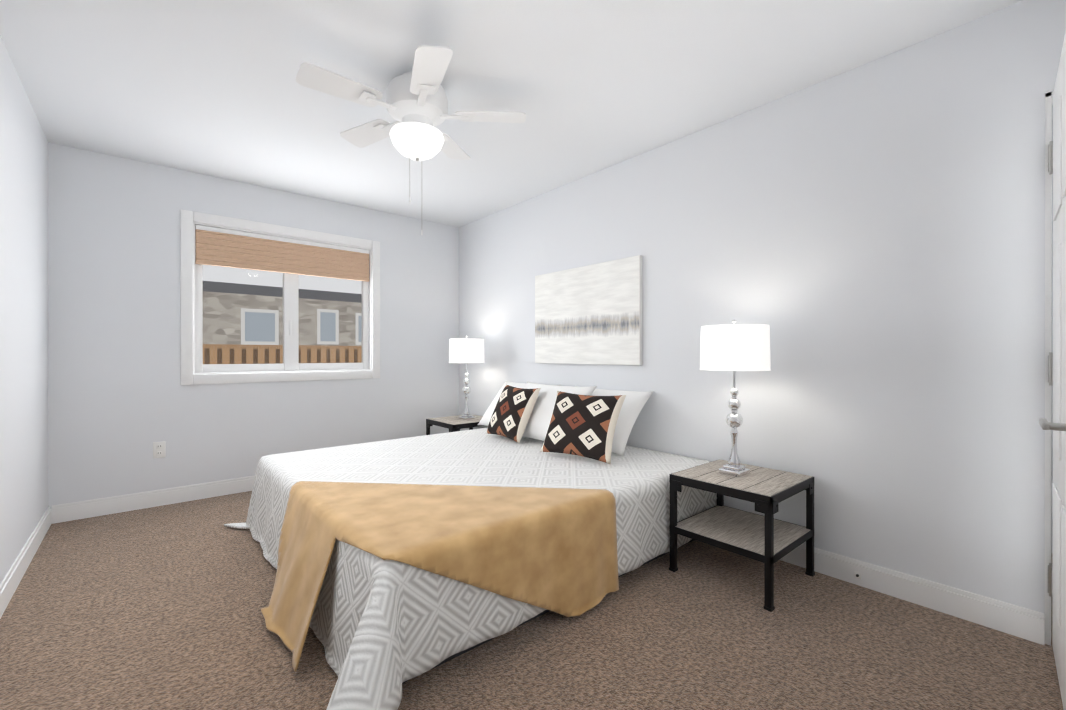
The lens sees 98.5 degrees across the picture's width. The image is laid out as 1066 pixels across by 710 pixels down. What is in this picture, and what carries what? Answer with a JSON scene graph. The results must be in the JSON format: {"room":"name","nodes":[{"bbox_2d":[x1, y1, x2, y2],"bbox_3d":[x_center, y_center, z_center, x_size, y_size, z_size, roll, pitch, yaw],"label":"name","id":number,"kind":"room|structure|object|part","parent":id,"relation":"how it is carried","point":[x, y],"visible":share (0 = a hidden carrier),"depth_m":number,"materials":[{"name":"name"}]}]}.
{"room":"bedroom","nodes":[
{"label":"bedroom","id":0,"kind":"room"},
{"bbox_2d":[0,35,48,583],"bbox_3d":[-1.435,-0.138,0.902,0.100,2.440,5.450,0,0,-40],"label":"wall","id":1,"kind":"structure","parent":0,"point":[24,499],"depth_m":2.29,"materials":[{"name":"white paint"}]},
{"bbox_2d":[0,506,50,618],"bbox_3d":[-1.392,1.025,0.940,0.014,0.115,5.250,0,0,-40],"label":"baseboard","id":2,"kind":"structure","parent":1,"relation":"attached to","point":[12,579],"depth_m":2.25,"materials":[{"name":"white"}]},
{"bbox_2d":[48,142,458,508],"bbox_3d":[-1.938,-0.141,3.986,3.130,2.440,0.100,0,0,-40],"label":"wall","id":3,"kind":"structure","parent":0,"point":[121,399],"depth_m":3.33,"materials":[{"name":"white paint"}]},
{"bbox_2d":[51,475,255,523],"bbox_3d":[-1.939,1.021,3.911,3.001,0.115,0.014,0,0,-40],"label":"baseboard","id":4,"kind":"structure","parent":3,"relation":"attached to","point":[102,506],"depth_m":3.24,"materials":[{"name":"white"}]},
{"bbox_2d":[153,441,165,458],"bbox_3d":[-2.676,0.680,3.287,0.070,0.115,0.010,0,0,-40],"label":"electrical outlet plate","id":5,"kind":"object","parent":3,"relation":"attached to","point":[159,449],"visible":1,"depth_m":3.29,"materials":[{"name":"white plastic"}]},
{"bbox_2d":[180,209,379,384],"bbox_3d":[-2.043,-0.424,3.881,1.495,1.285,0.113,0,0,-40],"label":"window","id":6,"kind":"structure","parent":3,"relation":"in","point":[189,220],"depth_m":3.78,"materials":[{"name":"white plastic"}]},
{"bbox_2d":[195,225,369,281],"bbox_3d":[-2.034,-0.832,3.870,1.313,0.291,0.034,0,0,-40],"label":"window blind","id":7,"kind":"object","parent":6,"relation":"attached to","point":[221,247],"visible":0.96,"depth_m":3.79,"materials":[{"name":"brown"}]},
{"bbox_2d":[0,0,1022,226],"bbox_3d":[0.252,-1.399,2.335,4.530,0.080,5.450,0,0,-40],"label":"ceiling","id":8,"kind":"structure","parent":0,"point":[214,88],"depth_m":2.22,"materials":[{"name":"white paint"}]},
{"bbox_2d":[296,45,525,234],"bbox_3d":[-0.603,-0.978,2.261,1.012,0.761,1.055,0,0,-40],"label":"fan","id":9,"kind":"object","parent":8,"relation":"hanging from","point":[415,104],"visible":1,"depth_m":2.18,"materials":[{"name":"white plastic"}]},
{"bbox_3d":[-0.575,-1.039,2.282,0.262,0.119,0.262,0,0,-40],"label":"lamp shade","id":10,"kind":"part","parent":9,"relation":"part of","materials":[{"name":"white glass"}]},
{"bbox_2d":[0,491,1063,709],"bbox_3d":[0.252,1.121,2.338,4.530,0.080,5.450,0,0,-40],"label":"floor","id":11,"kind":"structure","parent":0,"point":[157,608],"depth_m":1.71,"materials":[{"name":"carpet"}]},
{"bbox_2d":[426,414,483,434],"bbox_3d":[-0.650,0.836,4.262,0.516,0.486,0.506,0,0,-40],"label":"nightstand","id":12,"kind":"object","parent":11,"relation":"on","point":[453,423],"visible":0.4,"depth_m":4.10,"materials":[{"name":"grey wood"}]},
{"bbox_2d":[449,335,483,419],"bbox_3d":[-0.615,0.205,4.259,0.328,0.775,0.328,0,0,-40],"label":"lamp","id":13,"kind":"object","parent":12,"relation":"on","point":[466,351],"visible":1,"depth_m":4.14,"materials":[{"name":"white fabric"}]},
{"bbox_3d":[-0.615,-0.038,4.258,0.328,0.220,0.328,0,0,-40],"label":"lamp shade","id":14,"kind":"part","parent":13,"relation":"part of","materials":[{"name":"white fabric"}]},
{"bbox_2d":[224,381,716,709],"bbox_3d":[-0.404,0.648,2.647,2.298,0.866,2.314,0,0,-40],"label":"bed","id":15,"kind":"object","parent":11,"relation":"on","point":[396,563],"visible":0.98,"depth_m":1.90,"materials":[{"name":"grey fabric"}]},
{"bbox_2d":[261,481,618,671],"bbox_3d":[-0.455,0.836,2.067,1.257,0.436,1.167,0,0,-40],"label":"throw","id":16,"kind":"object","parent":15,"relation":"on","point":[441,570],"depth_m":1.70,"materials":[{"name":"beige fabric"}]},
{"bbox_2d":[478,381,560,425],"bbox_3d":[-0.132,0.419,3.816,0.734,0.490,0.157,0,-40,50],"label":"pillow","id":17,"kind":"object","parent":15,"relation":"on","point":[485,420],"depth_m":3.93,"materials":[{"name":"white"}]},
{"bbox_2d":[523,381,596,440],"bbox_3d":[0.088,0.409,3.347,0.755,0.479,0.157,0,-34,50],"label":"pillow","id":18,"kind":"object","parent":15,"relation":"on","point":[537,425],"depth_m":3.25,"materials":[{"name":"white"}]},
{"bbox_2d":[575,386,653,455],"bbox_3d":[0.431,0.420,3.153,0.714,0.490,0.157,0,-40,50],"label":"pillow","id":19,"kind":"object","parent":15,"relation":"on","point":[634,401],"depth_m":2.93,"materials":[{"name":"white"}]},
{"bbox_2d":[669,459,814,611],"bbox_3d":[1.035,0.838,2.282,0.516,0.486,0.506,0,0,-40],"label":"nightstand","id":20,"kind":"object","parent":11,"relation":"on","point":[768,540],"visible":0.94,"depth_m":2.21,"materials":[{"name":"grey wood"}]},
{"bbox_2d":[700,319,770,476],"bbox_3d":[1.012,0.207,2.308,0.328,0.775,0.328,0,0,-40],"label":"lamp","id":21,"kind":"object","parent":20,"relation":"on","point":[734,347],"visible":1,"depth_m":2.19,"materials":[{"name":"silver metal"}]},
{"bbox_3d":[1.012,-0.035,2.308,0.328,0.220,0.328,0,0,-40],"label":"lamp shade","id":22,"kind":"part","parent":21,"relation":"part of","materials":[{"name":"white fabric"}]},
{"bbox_2d":[459,0,1065,645],"bbox_3d":[0.981,-0.140,2.892,0.100,2.440,5.350,0,0,-40],"label":"wall","id":23,"kind":"structure","parent":0,"point":[871,244],"depth_m":2.15,"materials":[{"name":"white paint"}]},
{"bbox_2d":[535,255,642,364],"bbox_3d":[0.377,-0.301,3.494,0.033,0.740,1.079,0,0,-40],"label":"canvas art","id":24,"kind":"object","parent":23,"relation":"attached to","point":[591,314],"visible":0.98,"depth_m":3.40,"materials":[{"name":"white fabric"}]},
{"bbox_2d":[780,544,1044,644],"bbox_3d":[0.557,1.022,3.304,0.014,0.115,4.175,0,0,-40],"label":"baseboard","id":25,"kind":"structure","parent":23,"relation":"attached to","point":[1016,620],"depth_m":1.95,"materials":[{"name":"white"}]},
{"bbox_2d":[854,571,860,578],"bbox_3d":[1.521,1.033,2.151,0.010,0.028,0.028,0,0,-40],"label":"door stop","id":26,"kind":"object","parent":25,"relation":"attached to","point":[857,574],"visible":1,"depth_m":2.15,"materials":[{"name":"white plastic"}]},
{"bbox_2d":[1039,31,1065,709],"bbox_3d":[1.643,0.055,1.401,0.817,2.030,0.149,0,0,-44],"label":"door","id":27,"kind":"structure","parent":23,"relation":"in","point":[1057,375],"depth_m":1.44,"materials":[{"name":"white"}]},
{"bbox_2d":[1052,105,1052,482],"bbox_3d":[2.948,-0.139,2.431,0.100,2.440,2.100,0,0,-40],"label":"door frame","id":28,"kind":"structure","parent":0,"point":[1052,294],"depth_m":2.49,"materials":[{"name":"white paint"}]},
{"label":"outside","id":29,"kind":"structure","parent":0,"visible":0},
{"bbox_2d":[203,265,361,363],"bbox_3d":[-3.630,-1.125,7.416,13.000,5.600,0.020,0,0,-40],"label":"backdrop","id":30,"kind":"structure","parent":29,"point":[259,336],"depth_m":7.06,"materials":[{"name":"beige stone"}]}
]}

